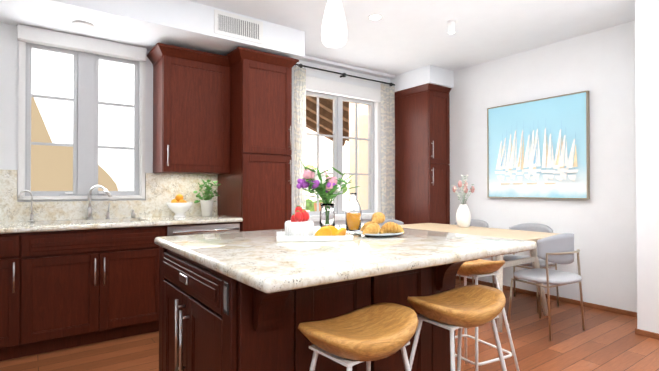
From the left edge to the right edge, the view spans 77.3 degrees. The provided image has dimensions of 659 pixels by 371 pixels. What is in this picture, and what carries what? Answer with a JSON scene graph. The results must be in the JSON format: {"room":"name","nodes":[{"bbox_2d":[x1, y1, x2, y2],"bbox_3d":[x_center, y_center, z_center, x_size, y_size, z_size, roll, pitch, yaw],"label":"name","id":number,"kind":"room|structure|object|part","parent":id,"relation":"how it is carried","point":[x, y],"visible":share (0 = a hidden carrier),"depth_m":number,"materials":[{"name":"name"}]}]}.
{"room":"kitchen","nodes":[
{"label":"kitchen","id":0,"kind":"room"},
{"bbox_2d":[0,23,389,226],"bbox_3d":[-1.192,-0.153,4.316,6.440,2.720,0.160,0,-1,-36],"label":"wall","id":1,"kind":"structure","parent":0,"point":[9,73],"depth_m":3.29,"materials":[{"name":"paint"}]},
{"bbox_2d":[17,24,146,199],"bbox_3d":[-2.131,-0.572,3.595,0.950,1.385,0.235,0,-1,-36],"label":"window","id":2,"kind":"structure","parent":1,"relation":"in","point":[81,117],"depth_m":3.55,"materials":[{"name":"paint"}]},
{"bbox_2d":[0,171,215,222],"bbox_3d":[-2.367,0.083,3.347,2.996,0.410,0.022,0,-1,-36],"label":"backsplash","id":3,"kind":"structure","parent":1,"relation":"attached to","point":[159,189],"depth_m":3.69,"materials":[{"name":"beige stone"}]},
{"bbox_2d":[152,43,231,174],"bbox_3d":[-1.304,-0.667,3.910,0.618,1.100,0.366,0,-1,-36],"label":"upper cabinet","id":4,"kind":"object","parent":1,"relation":"attached to","point":[191,88],"depth_m":3.75,"materials":[{"name":"brown wood"}]},
{"bbox_2d":[306,76,380,221],"bbox_3d":[0.109,-0.424,5.223,1.330,1.720,0.220,0,-1,-36],"label":"window","id":5,"kind":"structure","parent":1,"relation":"in","point":[338,93],"depth_m":5.25,"materials":[{"name":"paint"}]},
{"bbox_2d":[294,64,394,218],"bbox_3d":[0.230,-0.110,5.182,1.670,2.571,0.099,0,-1,-36],"label":"curtains","id":6,"kind":"object","parent":1,"relation":"attached to","point":[387,151],"visible":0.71,"depth_m":5.48,"materials":[{"name":"beige fabric"}]},
{"bbox_3d":[0.230,-1.373,5.194,1.670,0.046,0.099,0,-1,-36],"label":"rod","id":7,"kind":"part","parent":6,"relation":"part of","materials":[{"name":"black metal"}]},
{"bbox_2d":[0,279,658,370],"bbox_3d":[0.598,1.213,1.827,6.440,0.060,6.350,0,-1,-36],"label":"floor","id":8,"kind":"structure","parent":0,"point":[607,341],"depth_m":3.02,"materials":[{"name":"brown wood"}]},
{"bbox_2d":[0,231,35,360],"bbox_3d":[-2.460,0.758,2.903,0.586,0.870,0.622,0,-1,-36],"label":"base cabinet","id":9,"kind":"object","parent":8,"relation":"on","point":[17,248],"depth_m":2.79,"materials":[{"name":"brown wood"}]},
{"bbox_2d":[36,223,167,353],"bbox_3d":[-1.916,0.762,3.296,1.010,0.870,0.622,0,-1,-36],"label":"base cabinet","id":10,"kind":"object","parent":8,"relation":"on","point":[71,276],"depth_m":3.06,"materials":[{"name":"brown wood"}]},
{"bbox_2d":[0,215,235,230],"bbox_3d":[-2.190,0.304,3.100,2.996,0.038,0.626,0,-1,-36],"label":"countertop","id":11,"kind":"structure","parent":10,"relation":"on","point":[39,224],"depth_m":3.33,"materials":[{"name":"beige stone"}]},
{"bbox_2d":[18,190,37,221],"bbox_3d":[-2.370,0.160,3.242,0.126,0.251,0.078,0,-1,-36],"label":"filter faucet","id":12,"kind":"object","parent":11,"relation":"on","point":[31,214],"visible":1,"depth_m":3.26,"materials":[{"name":"metal"}]},
{"bbox_2d":[86,185,111,219],"bbox_3d":[-1.964,0.143,3.510,0.183,0.291,0.141,0,-1,-36],"label":"faucet","id":13,"kind":"object","parent":11,"relation":"on","point":[89,209],"visible":0.98,"depth_m":3.50,"materials":[{"name":"metal"}]},
{"bbox_2d":[106,203,110,218],"bbox_3d":[-1.928,0.221,3.589,0.040,0.136,0.040,0,-1,-36],"label":"lever","id":14,"kind":"object","parent":11,"relation":"on","point":[108,215],"visible":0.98,"depth_m":3.58,"materials":[{"name":"metal"}]},
{"bbox_2d":[120,219,127,222],"bbox_3d":[-1.907,0.407,3.319,0.780,0.188,0.390,0,-1,-36],"label":"sink","id":15,"kind":"object","parent":11,"relation":"in","point":[121,220],"depth_m":3.61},
{"bbox_2d":[166,194,192,216],"bbox_3d":[-1.387,0.185,3.814,0.236,0.212,0.236,0,-1,-36],"label":"fruit bowl","id":16,"kind":"object","parent":11,"relation":"on","point":[178,206],"visible":1,"depth_m":3.76,"materials":[{"name":"white ceramic"}]},
{"bbox_2d":[194,180,219,215],"bbox_3d":[-1.196,0.116,4.007,0.253,0.353,0.208,0,-1,-36],"label":"herb pot","id":17,"kind":"object","parent":11,"relation":"on","point":[206,206],"visible":1,"depth_m":3.97,"materials":[{"name":"ceramic"}]},
{"bbox_2d":[168,219,239,235],"bbox_3d":[-1.270,0.767,3.763,0.723,0.870,0.622,0,-1,-36],"label":"dishwasher","id":18,"kind":"object","parent":8,"relation":"on","point":[174,229],"depth_m":3.51,"materials":[{"name":"silver metal"}]},
{"bbox_2d":[216,47,295,231],"bbox_3d":[-0.762,-0.005,4.129,0.520,2.420,0.636,0,-1,-36],"label":"tall cabinet","id":19,"kind":"object","parent":8,"relation":"on","point":[256,189],"depth_m":3.87,"materials":[{"name":"brown wood"}]},
{"bbox_2d":[156,244,461,370],"bbox_3d":[-0.095,0.740,1.911,1.151,0.888,1.090,0,-1,-36],"label":"kitchen island","id":20,"kind":"object","parent":8,"relation":"on","point":[242,301],"depth_m":1.53,"materials":[{"name":"brown wood"}]},
{"bbox_2d":[154,224,536,295],"bbox_3d":[0.038,0.274,1.962,1.381,0.040,1.210,0,-1,-36],"label":"island countertop","id":21,"kind":"structure","parent":20,"relation":"on","point":[270,267],"depth_m":1.54,"materials":[{"name":"white stone"}]},
{"bbox_2d":[276,231,353,241],"bbox_3d":[-0.079,0.241,1.970,0.350,0.024,0.230,0,-1,-8],"label":"serving tray","id":22,"kind":"object","parent":21,"relation":"on","point":[283,237],"visible":0.73,"depth_m":1.86,"materials":[{"name":"white ceramic"}]},
{"bbox_2d":[285,205,313,235],"bbox_3d":[-0.145,0.170,1.972,0.138,0.149,0.138,0,-1,-36],"label":"bowl","id":23,"kind":"object","parent":22,"relation":"on","point":[299,223],"visible":1,"depth_m":1.93,"materials":[{"name":"white ceramic"}]},
{"bbox_2d":[314,225,345,235],"bbox_3d":[-0.011,0.220,1.980,0.157,0.055,0.173,0,-1,-36],"label":"wedges","id":24,"kind":"object","parent":22,"relation":"on","point":[329,230],"visible":0.94,"depth_m":1.94,"materials":[{"name":"yellow food"}]},
{"bbox_2d":[296,160,358,227],"bbox_3d":[-0.033,0.044,2.524,0.376,0.430,0.330,0,-1,-36],"label":"flower vase","id":25,"kind":"object","parent":21,"relation":"on","point":[321,184],"visible":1,"depth_m":2.47,"materials":[{"name":"clear glass"}]},
{"bbox_2d":[346,193,360,231],"bbox_3d":[0.135,0.149,2.324,0.090,0.215,0.090,0,-1,-36],"label":"juice bottle","id":26,"kind":"object","parent":21,"relation":"on","point":[353,215],"visible":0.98,"depth_m":2.29,"materials":[{"name":"clear glass"}]},
{"bbox_2d":[354,212,403,236],"bbox_3d":[0.252,0.196,2.111,0.256,0.119,0.256,0,-1,-36],"label":"plate","id":27,"kind":"object","parent":21,"relation":"on","point":[372,228],"visible":1,"depth_m":2.08,"materials":[{"name":"orange food"}]},
{"bbox_3d":[0.252,0.245,2.111,0.256,0.019,0.256,0,-1,-36],"label":"croissant plate","id":28,"kind":"part","parent":27,"relation":"part of","materials":[{"name":"white ceramic"}]},
{"bbox_2d":[298,303,418,370],"bbox_3d":[0.097,0.796,1.296,0.448,0.765,0.388,0,-1,-40],"label":"bar stool","id":29,"kind":"object","parent":8,"relation":"on","point":[370,333],"visible":1,"depth_m":1.25,"materials":[{"name":"brown wood"}]},
{"bbox_2d":[378,218,403,224],"bbox_3d":[0.763,0.801,4.845,0.472,0.807,0.447,0,-1,-36],"label":"dining chair","id":30,"kind":"object","parent":8,"relation":"on","point":[393,220],"visible":0.08,"depth_m":5.01,"materials":[{"name":"grey fabric"}]},
{"bbox_2d":[395,83,450,223],"bbox_3d":[1.234,-0.033,5.550,0.452,2.503,0.674,0,-1,-36],"label":"tall cabinet","id":31,"kind":"object","parent":8,"relation":"on","point":[422,153],"visible":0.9,"depth_m":5.38,"materials":[{"name":"brown wood"}]},
{"bbox_2d":[407,285,506,370],"bbox_3d":[0.491,0.798,1.587,0.448,0.765,0.388,0,-1,-33],"label":"bar stool","id":32,"kind":"object","parent":8,"relation":"on","point":[460,308],"visible":1,"depth_m":1.55,"materials":[{"name":"brown wood"}]},
{"bbox_2d":[455,219,493,287],"bbox_3d":[1.583,0.800,4.734,0.447,0.807,0.472,0,-1,-36],"label":"dining chair","id":33,"kind":"object","parent":8,"relation":"on","point":[477,223],"visible":0.19,"depth_m":4.75,"materials":[{"name":"grey fabric"}]},
{"bbox_2d":[400,223,558,331],"bbox_3d":[1.327,0.827,4.117,0.900,0.764,1.600,0,-1,-36],"label":"dining table","id":34,"kind":"object","parent":8,"relation":"on","point":[534,236],"visible":0.33,"depth_m":3.79,"materials":[{"name":"brown wood"}]},
{"bbox_2d":[452,175,474,227],"bbox_3d":[1.422,0.168,4.405,0.248,0.558,0.316,0,-1,-36],"label":"flower vase","id":35,"kind":"object","parent":34,"relation":"on","point":[463,216],"visible":1,"depth_m":4.37,"materials":[{"name":"ceramic"}]},
{"bbox_2d":[455,259,519,370],"bbox_3d":[0.848,0.807,2.475,0.388,0.765,0.448,0,-1,-28],"label":"bar stool","id":36,"kind":"object","parent":8,"relation":"on","point":[476,269],"visible":0.6,"depth_m":2.35,"materials":[{"name":"brown wood"}]},
{"bbox_2d":[495,223,558,312],"bbox_3d":[1.994,0.794,4.167,0.447,0.807,0.472,0,-1,-36],"label":"dining chair","id":37,"kind":"object","parent":8,"relation":"on","point":[536,227],"visible":0.46,"depth_m":4.17,"materials":[{"name":"grey fabric"}]},
{"bbox_2d":[508,233,584,340],"bbox_3d":[1.804,0.787,3.419,0.472,0.807,0.447,0,-1,-31],"label":"dining chair","id":38,"kind":"object","parent":8,"relation":"on","point":[558,248],"visible":1,"depth_m":3.25,"materials":[{"name":"grey fabric"}]},
{"bbox_2d":[188,0,634,74],"bbox_3d":[0.598,-1.577,1.854,6.440,0.080,6.350,0,-1,-36],"label":"ceiling","id":39,"kind":"structure","parent":0,"point":[401,37],"depth_m":3.90,"materials":[{"name":"paint"}]},
{"bbox_2d":[0,0,304,59],"bbox_3d":[-1.917,-1.398,3.273,3.630,0.250,0.700,0,-1,-36],"label":"soffit","id":40,"kind":"structure","parent":39,"relation":"attached to","point":[149,25],"depth_m":3.36,"materials":[{"name":"paint"}]},
{"bbox_2d":[72,20,93,28],"bbox_3d":[-1.945,-1.261,3.251,0.156,0.022,0.156,0,-1,-36],"label":"recessed light","id":41,"kind":"object","parent":40,"relation":"attached to","point":[82,24],"visible":0.98,"depth_m":3.22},
{"bbox_2d":[214,9,262,43],"bbox_3d":[-0.795,-1.399,3.642,0.460,0.206,0.015,0,-1,-36],"label":"ceiling vent","id":42,"kind":"object","parent":40,"relation":"in","point":[236,26],"visible":1,"depth_m":3.63,"materials":[{"name":"white metal"}]},
{"bbox_2d":[321,0,346,47],"bbox_3d":[0.022,-1.100,1.945,0.124,0.868,0.124,0,-1,-36],"label":"pendant lamp","id":43,"kind":"object","parent":39,"relation":"hanging from","point":[334,31],"visible":1,"depth_m":1.90,"materials":[{"name":"white glass"}]},
{"bbox_2d":[300,55,394,79],"bbox_3d":[0.123,-1.488,5.120,1.840,0.035,0.100,0,-1,-36],"label":"ceiling beam","id":44,"kind":"structure","parent":39,"relation":"attached to","point":[306,58],"depth_m":5.16,"materials":[{"name":"paint"}]},
{"bbox_2d":[368,14,382,20],"bbox_3d":[0.413,-1.515,3.713,0.140,0.005,0.140,0,-1,-36],"label":"recessed light","id":45,"kind":"object","parent":39,"relation":"in","point":[374,17],"visible":1,"depth_m":3.71,"materials":[{"name":"white"}]},
{"bbox_2d":[390,65,453,91],"bbox_3d":[1.235,-1.391,5.553,0.470,0.220,0.700,0,-1,-36],"label":"ceiling soffit","id":46,"kind":"structure","parent":39,"relation":"attached to","point":[432,74],"depth_m":5.31,"materials":[{"name":"paint"}]},
{"bbox_2d":[447,20,455,33],"bbox_3d":[1.131,-1.465,3.812,0.080,0.104,0.080,0,-1,-36],"label":"ceiling spotlight","id":47,"kind":"object","parent":39,"relation":"attached to","point":[451,26],"visible":1,"depth_m":3.79,"materials":[{"name":"white metal"}]},
{"bbox_2d":[449,20,636,311],"bbox_3d":[2.079,-0.147,4.911,0.160,2.720,3.030,0,-1,-36],"label":"wall","id":48,"kind":"structure","parent":0,"point":[600,224],"depth_m":4.14,"materials":[{"name":"paint"}]},
{"bbox_2d":[487,90,589,198],"bbox_3d":[2.233,-0.396,4.513,0.054,1.074,1.104,0,-1,-36],"label":"framed picture","id":49,"kind":"object","parent":48,"relation":"attached to","point":[538,148],"visible":1,"depth_m":4.43,"materials":[{"name":"paper"}]},
{"bbox_2d":[635,0,658,333],"bbox_3d":[3.706,-0.173,2.219,0.680,2.720,3.240,0,-1,-36],"label":"wall","id":50,"kind":"structure","parent":0,"point":[647,94],"depth_m":3.27,"materials":[{"name":"paint"}]},
{"bbox_2d":[456,276,658,339],"bbox_3d":[2.938,1.173,3.119,0.534,0.045,5.300,0,-1,-36],"label":"baseboard","id":51,"kind":"structure","parent":50,"relation":"attached to","point":[618,311],"depth_m":4.09,"materials":[{"name":"brown wood"}]},
{"label":"outside","id":52,"kind":"structure","parent":0,"visible":0},
{"bbox_2d":[306,96,367,211],"bbox_3d":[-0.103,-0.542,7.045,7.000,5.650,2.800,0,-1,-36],"label":"window glass","id":53,"kind":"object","parent":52,"point":[325,128],"depth_m":7.16,"materials":[{"name":"clear glass"}]}
]}

